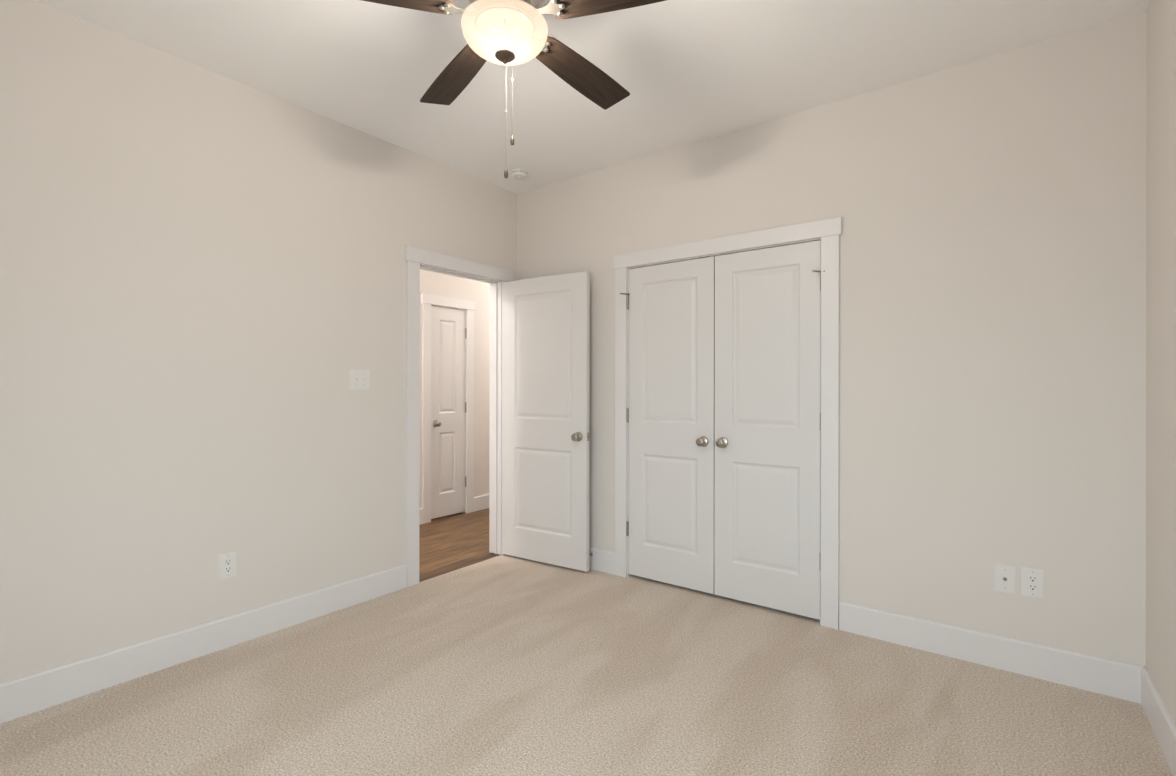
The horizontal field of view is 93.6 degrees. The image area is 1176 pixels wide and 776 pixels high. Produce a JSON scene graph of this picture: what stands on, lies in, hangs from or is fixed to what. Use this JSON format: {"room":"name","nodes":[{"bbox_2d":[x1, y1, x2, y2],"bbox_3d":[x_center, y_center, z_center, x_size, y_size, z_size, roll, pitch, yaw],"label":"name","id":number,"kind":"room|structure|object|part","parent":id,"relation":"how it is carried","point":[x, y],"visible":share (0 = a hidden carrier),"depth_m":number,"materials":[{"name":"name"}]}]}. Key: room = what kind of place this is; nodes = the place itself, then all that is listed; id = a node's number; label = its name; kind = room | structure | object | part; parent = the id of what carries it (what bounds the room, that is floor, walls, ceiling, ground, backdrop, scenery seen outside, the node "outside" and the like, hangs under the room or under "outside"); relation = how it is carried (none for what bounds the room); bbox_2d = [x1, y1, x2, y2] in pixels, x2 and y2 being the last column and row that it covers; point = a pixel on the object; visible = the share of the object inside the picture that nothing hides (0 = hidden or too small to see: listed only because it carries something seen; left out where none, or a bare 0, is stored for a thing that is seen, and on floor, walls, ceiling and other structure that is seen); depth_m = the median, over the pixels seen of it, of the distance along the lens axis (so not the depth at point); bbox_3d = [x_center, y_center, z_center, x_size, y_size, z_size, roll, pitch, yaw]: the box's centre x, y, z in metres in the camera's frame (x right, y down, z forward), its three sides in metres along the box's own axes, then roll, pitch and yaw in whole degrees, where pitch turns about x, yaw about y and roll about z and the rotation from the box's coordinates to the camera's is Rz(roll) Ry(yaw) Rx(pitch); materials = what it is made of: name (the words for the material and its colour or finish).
{"room":"empty bedroom","nodes":[
{"label":"empty bedroom","id":0,"kind":"room"},
{"bbox_2d":[0,0,516,683],"bbox_3d":[-1.014,-0.148,3.783,0.115,2.888,6.180,0,0,37],"label":"wall","id":1,"kind":"structure","parent":0,"point":[197,264],"depth_m":2.55,"materials":[{"name":"white paint"}]},
{"bbox_2d":[0,564,406,723],"bbox_3d":[-1.948,1.188,2.429,0.015,0.145,2.664,0,0,37],"label":"baseboard","id":2,"kind":"structure","parent":1,"relation":"attached to","point":[32,693],"depth_m":2.52,"materials":[{"name":"white paint"}]},
{"bbox_2d":[219,551,236,579],"bbox_3d":[-1.756,0.866,2.691,0.009,0.123,0.078,0,0,37],"label":"outlet","id":3,"kind":"object","parent":1,"relation":"attached to","point":[227,561],"visible":1,"depth_m":2.69,"materials":[{"name":"white plastic"}]},
{"bbox_2d":[224,558,231,573],"bbox_3d":[-1.754,0.866,2.690,0.004,0.067,0.034,0,0,37],"label":"receptacle","id":4,"kind":"object","parent":3,"relation":"attached to","point":[227,561],"depth_m":2.69,"materials":[{"name":"grey plastic"}]},
{"bbox_2d":[350,369,369,389],"bbox_3d":[-1.336,-0.049,3.243,0.018,0.121,0.125,0,0,37],"label":"light switch","id":5,"kind":"object","parent":1,"relation":"attached to","point":[359,378],"visible":1,"depth_m":3.24,"materials":[{"name":"white plastic"}]},
{"bbox_2d":[405,246,512,586],"bbox_3d":[-0.923,0.185,3.905,0.160,2.164,0.952,0,0,37],"label":"door frame","id":6,"kind":"structure","parent":1,"relation":"attached to","point":[416,259],"depth_m":3.70,"materials":[{"name":"white paint"}]},
{"bbox_3d":[-1.121,0.227,3.531,0.018,2.068,0.089,0,0,37],"label":"casing","id":7,"kind":"part","parent":6,"relation":"part of","materials":[{"name":"white paint"}]},
{"bbox_3d":[-0.867,-0.852,3.864,0.023,0.090,0.951,0,0,37],"label":"head casing","id":8,"kind":"part","parent":6,"relation":"part of","materials":[{"name":"white paint"}]},
{"bbox_3d":[-0.725,0.230,4.282,0.018,2.074,0.089,0,0,37],"label":"casing","id":9,"kind":"part","parent":6,"relation":"part of","materials":[{"name":"white paint"}]},
{"bbox_2d":[502,271,589,571],"bbox_3d":[-0.316,0.225,3.952,0.774,2.035,0.158,0,0,33],"label":"door","id":10,"kind":"structure","parent":1,"relation":"in","point":[546,320],"depth_m":3.93,"materials":[{"name":"white paint"}]},
{"bbox_3d":[-0.084,0.332,3.741,0.052,0.052,0.054,0,0,33],"label":"knob","id":11,"kind":"part","parent":10,"relation":"part of","materials":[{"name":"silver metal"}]},
{"bbox_2d":[419,269,489,507],"bbox_3d":[-1.351,-0.149,4.772,1.610,2.888,5.200,0,0,37],"label":"wall","id":12,"kind":"structure","parent":0,"point":[433,283],"depth_m":5.70,"materials":[{"name":"white paint"}]},
{"bbox_2d":[421,293,474,523],"bbox_3d":[-1.403,0.192,5.432,0.138,2.148,0.640,0,0,37],"label":"door frame","id":13,"kind":"structure","parent":12,"relation":"attached to","point":[427,300],"depth_m":5.46,"materials":[{"name":"white paint"}]},
{"bbox_3d":[-1.516,0.236,5.189,0.018,2.058,0.089,0,0,37],"label":"casing","id":14,"kind":"part","parent":13,"relation":"part of","materials":[{"name":"white paint"}]},
{"bbox_3d":[-1.355,-0.838,5.397,0.023,0.090,0.640,0,0,37],"label":"head casing","id":15,"kind":"part","parent":13,"relation":"part of","materials":[{"name":"white paint"}]},
{"bbox_3d":[-1.201,0.236,5.610,0.018,2.058,0.089,0,0,37],"label":"casing","id":16,"kind":"part","parent":13,"relation":"part of","materials":[{"name":"white paint"}]},
{"bbox_2d":[431,306,466,518],"bbox_3d":[-1.353,0.231,5.402,0.097,2.028,0.431,0,0,37],"label":"door","id":17,"kind":"structure","parent":12,"relation":"in","point":[448,330],"depth_m":5.40,"materials":[{"name":"white paint"}]},
{"bbox_2d":[419,494,488,523],"bbox_3d":[-1.659,1.193,5.002,0.015,0.145,5.000,0,0,37],"label":"baseboard","id":18,"kind":"structure","parent":12,"relation":"attached to","point":[480,502],"depth_m":5.71,"materials":[{"name":"white paint"}]},
{"bbox_2d":[0,508,1172,775],"bbox_3d":[-0.214,1.279,3.256,5.172,0.035,6.065,0,0,37],"label":"floor","id":19,"kind":"structure","parent":0,"point":[501,665],"depth_m":2.22,"materials":[{"name":"carpet"}]},
{"bbox_2d":[35,0,1150,193],"bbox_3d":[-0.256,-1.551,1.788,3.487,0.080,3.665,0,0,37],"label":"ceiling","id":20,"kind":"structure","parent":0,"point":[692,71],"depth_m":2.51,"materials":[{"name":"white paint"}]},
{"bbox_2d":[362,0,665,177],"bbox_3d":[-0.243,-1.126,1.838,1.293,0.769,1.230,0,0,37],"label":"ceiling fan","id":21,"kind":"object","parent":20,"relation":"hanging from","point":[500,32],"visible":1,"depth_m":1.78,"materials":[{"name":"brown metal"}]},
{"bbox_3d":[-0.665,-1.208,1.680,0.495,0.006,0.136,0,11,-17],"label":"blade","id":22,"kind":"part","parent":21,"relation":"part of","materials":[{"name":"brown wood"}]},
{"bbox_3d":[-0.508,-1.208,2.139,0.136,0.006,0.495,-13,8,-34],"label":"blade","id":23,"kind":"part","parent":21,"relation":"part of","materials":[{"name":"brown wood"}]},
{"bbox_3d":[-0.271,-1.134,1.802,0.279,0.094,0.279,0,0,37],"label":"lamp shade","id":24,"kind":"part","parent":21,"relation":"part of","materials":[{"name":"white glass"}]},
{"bbox_3d":[-0.269,-1.037,1.926,0.005,0.298,0.055,0,0,3],"label":"pull chain","id":25,"kind":"part","parent":21,"relation":"part of","materials":[{"name":"silver metal"}]},
{"bbox_3d":[-0.023,-1.208,2.132,0.136,0.006,0.495,-14,-8,36],"label":"blade","id":26,"kind":"part","parent":21,"relation":"part of","materials":[{"name":"brown wood"}]},
{"bbox_3d":[0.120,-1.207,1.668,0.495,0.006,0.136,0,-11,19],"label":"blade","id":27,"kind":"part","parent":21,"relation":"part of","materials":[{"name":"brown wood"}]},
{"bbox_2d":[511,169,527,179],"bbox_3d":[-0.480,-1.492,3.867,0.116,0.041,0.116,0,0,37],"label":"smoke detector","id":28,"kind":"object","parent":20,"relation":"attached to","point":[518,174],"visible":1,"depth_m":3.83,"materials":[{"name":"white plastic"}]},
{"bbox_2d":[517,12,1146,666],"bbox_3d":[0.921,-0.146,3.268,3.602,2.888,0.115,0,0,37],"label":"wall","id":29,"kind":"structure","parent":0,"point":[992,210],"depth_m":2.57,"materials":[{"name":"white paint"}]},
{"bbox_2d":[619,256,714,593],"bbox_3d":[0.488,0.222,3.504,0.650,2.037,0.097,0,0,37],"label":"door","id":30,"kind":"structure","parent":29,"relation":"in","point":[671,306],"depth_m":3.48,"materials":[{"name":"white paint"}]},
{"bbox_3d":[0.682,0.326,3.332,0.052,0.052,0.054,0,0,37],"label":"knob","id":31,"kind":"part","parent":30,"relation":"part of","materials":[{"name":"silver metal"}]},
{"bbox_2d":[613,217,841,629],"bbox_3d":[0.784,0.185,3.357,1.432,2.156,0.138,0,0,37],"label":"door frame","id":32,"kind":"structure","parent":29,"relation":"attached to","point":[829,231],"depth_m":2.96,"materials":[{"name":"white paint"}]},
{"bbox_3d":[0.223,0.229,3.708,0.089,2.066,0.018,0,0,37],"label":"casing","id":33,"kind":"part","parent":32,"relation":"part of","materials":[{"name":"white paint"}]},
{"bbox_3d":[0.750,-0.848,3.310,1.432,0.090,0.023,0,0,37],"label":"head casing","id":34,"kind":"part","parent":32,"relation":"part of","materials":[{"name":"white paint"}]},
{"bbox_3d":[1.279,0.230,2.918,0.089,2.066,0.018,0,0,37],"label":"casing","id":35,"kind":"part","parent":32,"relation":"part of","materials":[{"name":"white paint"}]},
{"bbox_2d":[714,240,824,619],"bbox_3d":[1.005,0.222,3.117,0.631,2.037,0.097,0,0,37],"label":"door","id":36,"kind":"structure","parent":29,"relation":"in","point":[767,526],"depth_m":3.12,"materials":[{"name":"white paint"}]},
{"bbox_3d":[0.783,0.324,3.256,0.052,0.052,0.054,0,0,37],"label":"knob","id":37,"kind":"part","parent":36,"relation":"part of","materials":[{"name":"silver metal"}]},
{"bbox_2d":[589,547,1144,703],"bbox_3d":[0.835,1.190,3.251,3.487,0.145,0.015,0,0,37],"label":"baseboard","id":38,"kind":"structure","parent":29,"relation":"attached to","point":[1112,678],"depth_m":2.50,"materials":[{"name":"white paint"}]},
{"bbox_2d":[994,563,1015,593],"bbox_3d":[1.871,0.858,2.476,0.077,0.123,0.016,0,0,37],"label":"cable jack","id":39,"kind":"object","parent":29,"relation":"attached to","point":[1004,575],"visible":1,"depth_m":2.48,"materials":[{"name":"white plastic"}]},
{"bbox_2d":[1021,567,1043,598],"bbox_3d":[1.950,0.855,2.420,0.078,0.123,0.009,0,0,37],"label":"outlet","id":40,"kind":"object","parent":29,"relation":"attached to","point":[1032,580],"visible":1,"depth_m":2.42,"materials":[{"name":"white plastic"}]},
{"bbox_2d":[1028,575,1037,591],"bbox_3d":[1.949,0.855,2.418,0.034,0.067,0.004,0,0,37],"label":"receptacle","id":41,"kind":"object","parent":40,"relation":"attached to","point":[1032,579],"depth_m":2.42,"materials":[{"name":"white plastic"}]},
{"bbox_2d":[1146,0,1175,724],"bbox_3d":[1.151,-0.144,0.664,0.115,2.888,3.780,0,0,37],"label":"wall","id":42,"kind":"structure","parent":0,"point":[1161,14],"depth_m":2.00,"materials":[{"name":"white paint"}]},
{"bbox_2d":[1141,667,1175,775],"bbox_3d":[1.131,1.192,0.750,0.015,0.145,3.665,0,0,37],"label":"baseboard","id":43,"kind":"structure","parent":42,"relation":"attached to","point":[1163,726],"depth_m":1.96,"materials":[{"name":"white paint"}]}
]}

